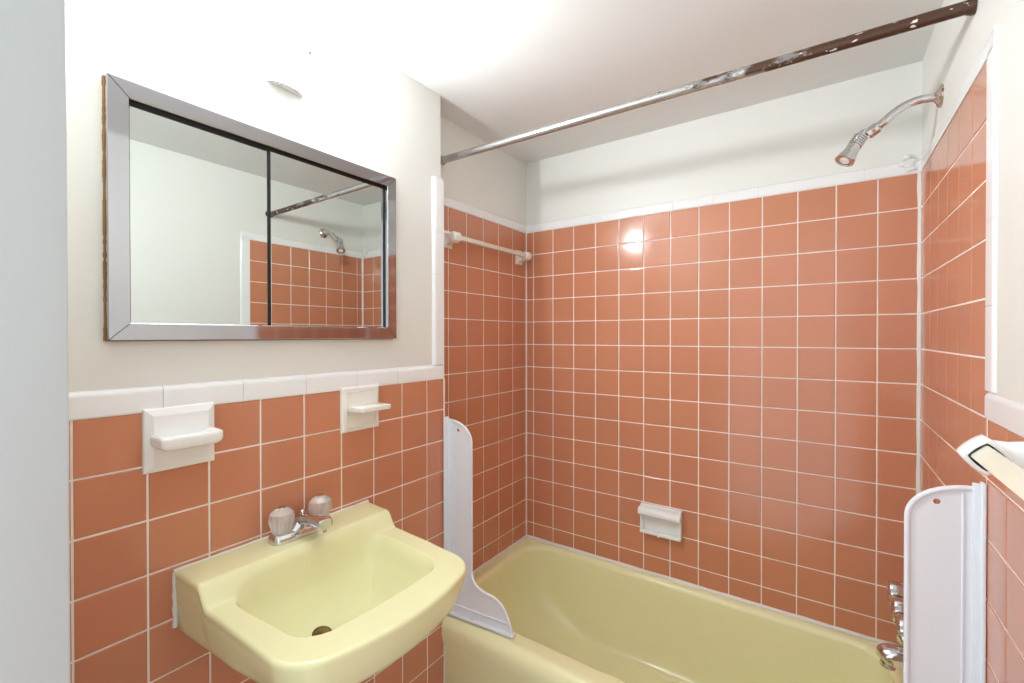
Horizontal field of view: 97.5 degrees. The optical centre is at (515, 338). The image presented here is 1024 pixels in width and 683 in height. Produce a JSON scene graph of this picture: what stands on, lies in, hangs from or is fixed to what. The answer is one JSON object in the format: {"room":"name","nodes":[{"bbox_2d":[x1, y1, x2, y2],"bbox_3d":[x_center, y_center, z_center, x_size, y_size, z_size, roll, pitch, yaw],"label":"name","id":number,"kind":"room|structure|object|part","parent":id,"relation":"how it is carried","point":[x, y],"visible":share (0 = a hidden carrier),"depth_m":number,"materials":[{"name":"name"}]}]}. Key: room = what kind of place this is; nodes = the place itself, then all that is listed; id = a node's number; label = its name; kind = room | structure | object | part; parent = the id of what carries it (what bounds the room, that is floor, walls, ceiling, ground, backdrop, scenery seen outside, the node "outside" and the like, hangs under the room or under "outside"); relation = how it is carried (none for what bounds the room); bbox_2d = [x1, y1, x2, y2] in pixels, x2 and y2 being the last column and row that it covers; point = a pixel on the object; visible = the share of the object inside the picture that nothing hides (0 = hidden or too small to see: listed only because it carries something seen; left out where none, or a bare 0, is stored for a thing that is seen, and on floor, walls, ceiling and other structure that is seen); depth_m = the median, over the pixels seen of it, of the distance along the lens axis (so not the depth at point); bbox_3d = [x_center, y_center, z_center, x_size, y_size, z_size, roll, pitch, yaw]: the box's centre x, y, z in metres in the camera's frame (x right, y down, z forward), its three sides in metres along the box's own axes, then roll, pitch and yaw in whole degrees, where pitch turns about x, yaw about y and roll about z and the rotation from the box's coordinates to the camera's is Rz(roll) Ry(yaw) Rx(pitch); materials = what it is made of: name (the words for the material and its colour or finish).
{"room":"bathroom","nodes":[
{"label":"bathroom","id":0,"kind":"room"},
{"bbox_2d":[66,0,443,682],"bbox_3d":[-0.703,0.269,1.178,0.251,2.302,1.210,0,0,35],"label":"wall","id":1,"kind":"structure","parent":0,"point":[130,530],"depth_m":1.03,"materials":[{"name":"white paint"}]},
{"bbox_2d":[141,402,222,474],"bbox_3d":[-0.680,0.205,0.927,0.080,0.129,0.126,0,0,35],"label":"soap dish","id":2,"kind":"object","parent":1,"relation":"attached to","point":[173,437],"visible":1,"depth_m":0.92,"materials":[{"name":"white ceramic"}]},
{"bbox_2d":[150,427,222,450],"bbox_3d":[-0.675,0.207,0.926,0.070,0.028,0.114,0,0,35],"label":"tray","id":3,"kind":"object","parent":2,"relation":"on","point":[164,438],"depth_m":0.91,"materials":[{"name":"white ceramic"}]},
{"bbox_2d":[101,73,395,341],"bbox_3d":[-0.581,-0.248,1.131,0.024,0.504,0.691,0,0,35],"label":"upper cabinet","id":4,"kind":"object","parent":1,"relation":"attached to","point":[216,227],"visible":1,"depth_m":1.02,"materials":[{"name":"silver metal"}]},
{"bbox_3d":[-0.682,-0.242,0.985,0.003,0.425,0.268,0,0,34],"label":"mirror panel","id":5,"kind":"part","parent":4,"relation":"part of","materials":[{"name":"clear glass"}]},
{"bbox_3d":[-0.508,-0.246,1.246,0.003,0.430,0.349,0,0,34],"label":"mirror panel","id":6,"kind":"part","parent":4,"relation":"part of","materials":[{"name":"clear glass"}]},
{"bbox_2d":[69,365,443,419],"bbox_3d":[-0.561,0.120,1.171,0.013,0.050,1.059,0,0,35],"label":"trim","id":7,"kind":"structure","parent":1,"relation":"attached to","point":[108,402],"depth_m":1.02,"materials":[{"name":"white tile"}]},
{"bbox_2d":[266,51,302,96],"bbox_3d":[-0.577,-0.672,1.133,0.025,0.081,0.092,0,0,35],"label":"wall lamp","id":8,"kind":"object","parent":1,"relation":"attached to","point":[283,71],"visible":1,"depth_m":1.12,"materials":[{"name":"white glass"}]},
{"bbox_2d":[172,500,466,682],"bbox_3d":[-0.382,0.578,1.004,0.486,0.193,0.492,0,0,35],"label":"sink","id":9,"kind":"object","parent":1,"relation":"attached to","point":[344,603],"visible":0.95,"depth_m":0.95,"materials":[{"name":"yellow ceramic"}]},
{"bbox_2d":[268,493,332,545],"bbox_3d":[-0.503,0.443,1.098,0.130,0.081,0.156,0,0,35],"label":"sink faucet","id":10,"kind":"object","parent":9,"relation":"on","point":[285,527],"visible":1,"depth_m":1.07,"materials":[{"name":"silver metal"}]},
{"bbox_3d":[-0.561,0.436,1.077,0.058,0.064,0.055,0,0,35],"label":"handle","id":11,"kind":"part","parent":10,"relation":"part of","materials":[{"name":"clear plastic"}]},
{"bbox_3d":[-0.533,0.460,1.118,0.056,0.046,0.156,0,0,35],"label":"plate","id":12,"kind":"part","parent":10,"relation":"part of","materials":[{"name":"silver metal"}]},
{"bbox_3d":[-0.542,0.456,1.142,0.015,0.048,0.015,0,0,35],"label":"lift rod","id":13,"kind":"part","parent":10,"relation":"part of","materials":[{"name":"silver metal"}]},
{"bbox_3d":[-0.496,0.450,1.093,0.113,0.048,0.040,0,0,35],"label":"spout","id":14,"kind":"part","parent":10,"relation":"part of","materials":[{"name":"silver metal"}]},
{"bbox_3d":[-0.505,0.436,1.159,0.058,0.064,0.055,0,0,35],"label":"handle","id":15,"kind":"part","parent":10,"relation":"part of","materials":[{"name":"clear plastic"}]},
{"bbox_2d":[340,384,390,433],"bbox_3d":[-0.429,0.202,1.294,0.077,0.129,0.129,0,0,35],"label":"toothbrush holder","id":16,"kind":"object","parent":1,"relation":"attached to","point":[360,406],"visible":1,"depth_m":1.29,"materials":[{"name":"white ceramic"}]},
{"bbox_3d":[-0.424,0.198,1.293,0.067,0.014,0.104,0,0,35],"label":"shelf","id":17,"kind":"part","parent":16,"relation":"part of","materials":[{"name":"white ceramic"}]},
{"bbox_2d":[432,177,443,366],"bbox_3d":[-0.316,-0.212,1.612,0.111,0.707,0.051,0,0,35],"label":"trim","id":18,"kind":"structure","parent":1,"relation":"attached to","point":[437,183],"depth_m":1.57,"materials":[{"name":"white tile"}]},
{"bbox_2d":[443,378,445,682],"bbox_3d":[-0.255,0.754,1.608,0.014,1.225,0.014,0,0,-14],"label":"trim","id":19,"kind":"structure","parent":1,"relation":"attached to","point":[444,378],"depth_m":1.60,"materials":[{"name":"white"}]},
{"bbox_2d":[441,116,525,570],"bbox_3d":[-0.173,0.263,2.036,0.151,2.302,0.817,0,0,35],"label":"wall","id":20,"kind":"structure","parent":0,"point":[485,289],"depth_m":1.98,"materials":[{"name":"tile"}]},
{"bbox_2d":[444,196,525,232],"bbox_3d":[-0.148,-0.541,1.944,0.013,0.041,0.691,0,0,35],"label":"trim","id":21,"kind":"structure","parent":20,"relation":"attached to","point":[449,202],"depth_m":1.94,"materials":[{"name":"white tile"}]},
{"bbox_2d":[444,230,531,264],"bbox_3d":[-0.102,-0.389,1.945,0.072,0.068,0.556,0,0,35],"label":"towel bar","id":22,"kind":"object","parent":20,"relation":"attached to","point":[452,237],"visible":1,"depth_m":1.85,"materials":[{"name":"beige ceramic"}]},
{"bbox_2d":[473,535,526,572],"bbox_3d":[-0.142,0.986,1.950,0.015,0.019,0.691,0,0,35],"label":"trim","id":23,"kind":"structure","parent":20,"relation":"attached to","point":[525,536],"depth_m":2.05,"materials":[{"name":"white"}]},
{"bbox_2d":[288,0,943,163],"bbox_3d":[0.150,-0.892,1.075,1.766,0.060,2.020,0,0,35],"label":"ceiling","id":24,"kind":"structure","parent":0,"point":[498,69],"depth_m":1.35,"materials":[{"name":"white paint"}]},
{"bbox_2d":[526,61,921,645],"bbox_3d":[0.690,0.264,1.864,1.766,2.302,0.121,0,0,35],"label":"wall","id":25,"kind":"structure","parent":0,"point":[747,368],"depth_m":1.68,"materials":[{"name":"tile"}]},
{"bbox_2d":[526,233,526,534],"bbox_3d":[0.052,0.235,2.231,0.007,1.515,0.008,0,0,35],"label":"trim","id":26,"kind":"structure","parent":25,"relation":"attached to","point":[526,233],"depth_m":2.23,"materials":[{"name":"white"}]},
{"bbox_2d":[637,502,682,541],"bbox_3d":[0.588,0.752,1.838,0.176,0.120,0.050,0,0,35],"label":"soap holder","id":27,"kind":"object","parent":25,"relation":"attached to","point":[656,520],"visible":1,"depth_m":1.84,"materials":[{"name":"white ceramic"}]},
{"bbox_3d":[0.585,0.715,1.833,0.176,0.032,0.037,0,0,35],"label":"grab rail","id":28,"kind":"part","parent":27,"relation":"part of","materials":[{"name":"white ceramic"}]},
{"bbox_2d":[527,535,901,645],"bbox_3d":[0.656,0.982,1.819,1.466,0.018,0.018,0,0,35],"label":"trim","id":29,"kind":"structure","parent":25,"relation":"attached to","point":[799,617],"depth_m":1.71,"materials":[{"name":"white"}]},
{"bbox_2d":[526,160,920,232],"bbox_3d":[0.658,-0.541,1.814,1.466,0.041,0.013,0,0,35],"label":"trim","id":30,"kind":"structure","parent":25,"relation":"attached to","point":[892,170],"depth_m":1.68,"materials":[{"name":"white tile"}]},
{"bbox_2d":[899,154,916,171],"bbox_3d":[1.229,-0.550,1.410,0.043,0.055,0.013,0,0,35],"label":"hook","id":31,"kind":"structure","parent":25,"relation":"attached to","point":[909,164],"depth_m":1.41,"materials":[{"name":"white"}]},
{"bbox_2d":[916,165,921,494],"bbox_3d":[1.258,0.230,1.399,0.017,1.535,0.018,0,0,35],"label":"trim","id":32,"kind":"structure","parent":25,"relation":"attached to","point":[919,175],"depth_m":1.39,"materials":[{"name":"white"}]},
{"bbox_2d":[920,0,1023,682],"bbox_3d":[0.816,0.271,0.624,0.151,2.302,2.020,0,0,35],"label":"wall","id":33,"kind":"structure","parent":0,"point":[953,210],"depth_m":0.90,"materials":[{"name":"tile"}]},
{"bbox_2d":[441,0,976,164],"bbox_3d":[0.317,-0.681,1.323,1.476,0.054,0.035,0,0,35],"label":"shower curtain rod","id":34,"kind":"object","parent":33,"relation":"attached to","point":[967,7],"visible":0.98,"depth_m":1.12,"materials":[{"name":"silver metal"}]},
{"bbox_2d":[835,83,943,166],"bbox_3d":[1.006,-0.572,1.220,0.229,0.173,0.058,0,0,30],"label":"shower","id":35,"kind":"object","parent":33,"relation":"attached to","point":[847,157],"visible":1,"depth_m":1.23,"materials":[{"name":"silver metal"}]},
{"bbox_3d":[1.041,-0.605,1.206,0.139,0.075,0.022,0,0,35],"label":"arm","id":36,"kind":"part","parent":35,"relation":"part of","materials":[{"name":"silver metal"}]},
{"bbox_2d":[876,643,902,670],"bbox_3d":[1.070,0.880,1.236,0.124,0.079,0.066,0,0,35],"label":"tub spout","id":37,"kind":"object","parent":33,"relation":"attached to","point":[890,655],"visible":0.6,"depth_m":1.24,"materials":[{"name":"silver metal"}]},
{"bbox_2d":[887,580,903,605],"bbox_3d":[1.141,0.753,1.308,0.092,0.068,0.068,0,0,35],"label":"tap","id":38,"kind":"object","parent":33,"relation":"attached to","point":[894,588],"visible":0.32,"depth_m":1.31,"materials":[{"name":"silver metal"}]},
{"bbox_2d":[891,596,903,622],"bbox_3d":[1.084,0.753,1.226,0.092,0.068,0.068,0,0,35],"label":"tap","id":39,"kind":"object","parent":33,"relation":"attached to","point":[897,603],"visible":0.32,"depth_m":1.23,"materials":[{"name":"silver metal"}]},
{"bbox_2d":[895,614,903,644],"bbox_3d":[1.027,0.754,1.143,0.092,0.068,0.068,0,0,35],"label":"tap","id":40,"kind":"object","parent":33,"relation":"attached to","point":[899,619],"visible":0.19,"depth_m":1.15,"materials":[{"name":"silver metal"}]},
{"bbox_2d":[920,23,997,170],"bbox_3d":[1.053,-0.536,1.088,0.013,0.041,0.738,0,0,35],"label":"trim","id":41,"kind":"structure","parent":33,"relation":"attached to","point":[981,60],"depth_m":0.96,"materials":[{"name":"white tile"}]},
{"bbox_2d":[955,434,1023,499],"bbox_3d":[0.451,0.158,0.306,0.097,0.090,0.760,0,0,35],"label":"towel bar","id":42,"kind":"object","parent":33,"relation":"attached to","point":[1004,460],"visible":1,"depth_m":0.58,"materials":[{"name":"beige ceramic"}]},
{"bbox_2d":[985,42,997,392],"bbox_3d":[0.854,-0.211,0.800,0.013,0.613,0.050,0,0,35],"label":"trim","id":43,"kind":"structure","parent":33,"relation":"attached to","point":[992,57],"depth_m":0.79,"materials":[{"name":"white tile"}]},
{"bbox_2d":[985,393,1023,437],"bbox_3d":[0.569,0.124,0.389,0.013,0.050,1.054,0,0,35],"label":"trim","id":44,"kind":"structure","parent":33,"relation":"attached to","point":[1008,414],"depth_m":0.73,"materials":[{"name":"white tile"}]},
{"bbox_3d":[0.152,1.400,1.089,1.765,0.060,2.020,0,0,35],"label":"floor","id":45,"kind":"structure","parent":0,"visible":0},
{"bbox_2d":[441,538,902,682],"bbox_3d":[0.456,1.177,1.529,1.462,0.377,0.704,0,0,35],"label":"bathtub","id":46,"kind":"object","parent":45,"relation":"on","point":[575,617],"visible":0.83,"depth_m":1.74,"materials":[{"name":"yellow ceramic"}]},
{"bbox_2d":[443,416,515,638],"bbox_3d":[-0.129,0.631,1.544,0.278,0.704,0.036,0,0,30],"label":"guard","id":47,"kind":"object","parent":46,"relation":"on","point":[474,605],"visible":0.94,"depth_m":1.58,"materials":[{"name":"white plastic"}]},
{"bbox_2d":[903,481,986,682],"bbox_3d":[0.749,0.625,0.910,0.281,0.722,0.030,0,0,35],"label":"guard","id":48,"kind":"object","parent":46,"relation":"on","point":[944,627],"visible":1,"depth_m":0.86,"materials":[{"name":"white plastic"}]},
{"bbox_3d":[-0.380,0.274,0.313,1.765,2.302,0.150,0,0,35],"label":"wall","id":49,"kind":"structure","parent":0,"visible":0},
{"bbox_2d":[0,0,70,682],"bbox_3d":[-0.165,0.311,0.152,0.838,2.130,0.170,0,0,35],"label":"door","id":50,"kind":"structure","parent":49,"relation":"in","point":[34,377],"depth_m":0.43,"materials":[{"name":"grey paint"}]}
]}

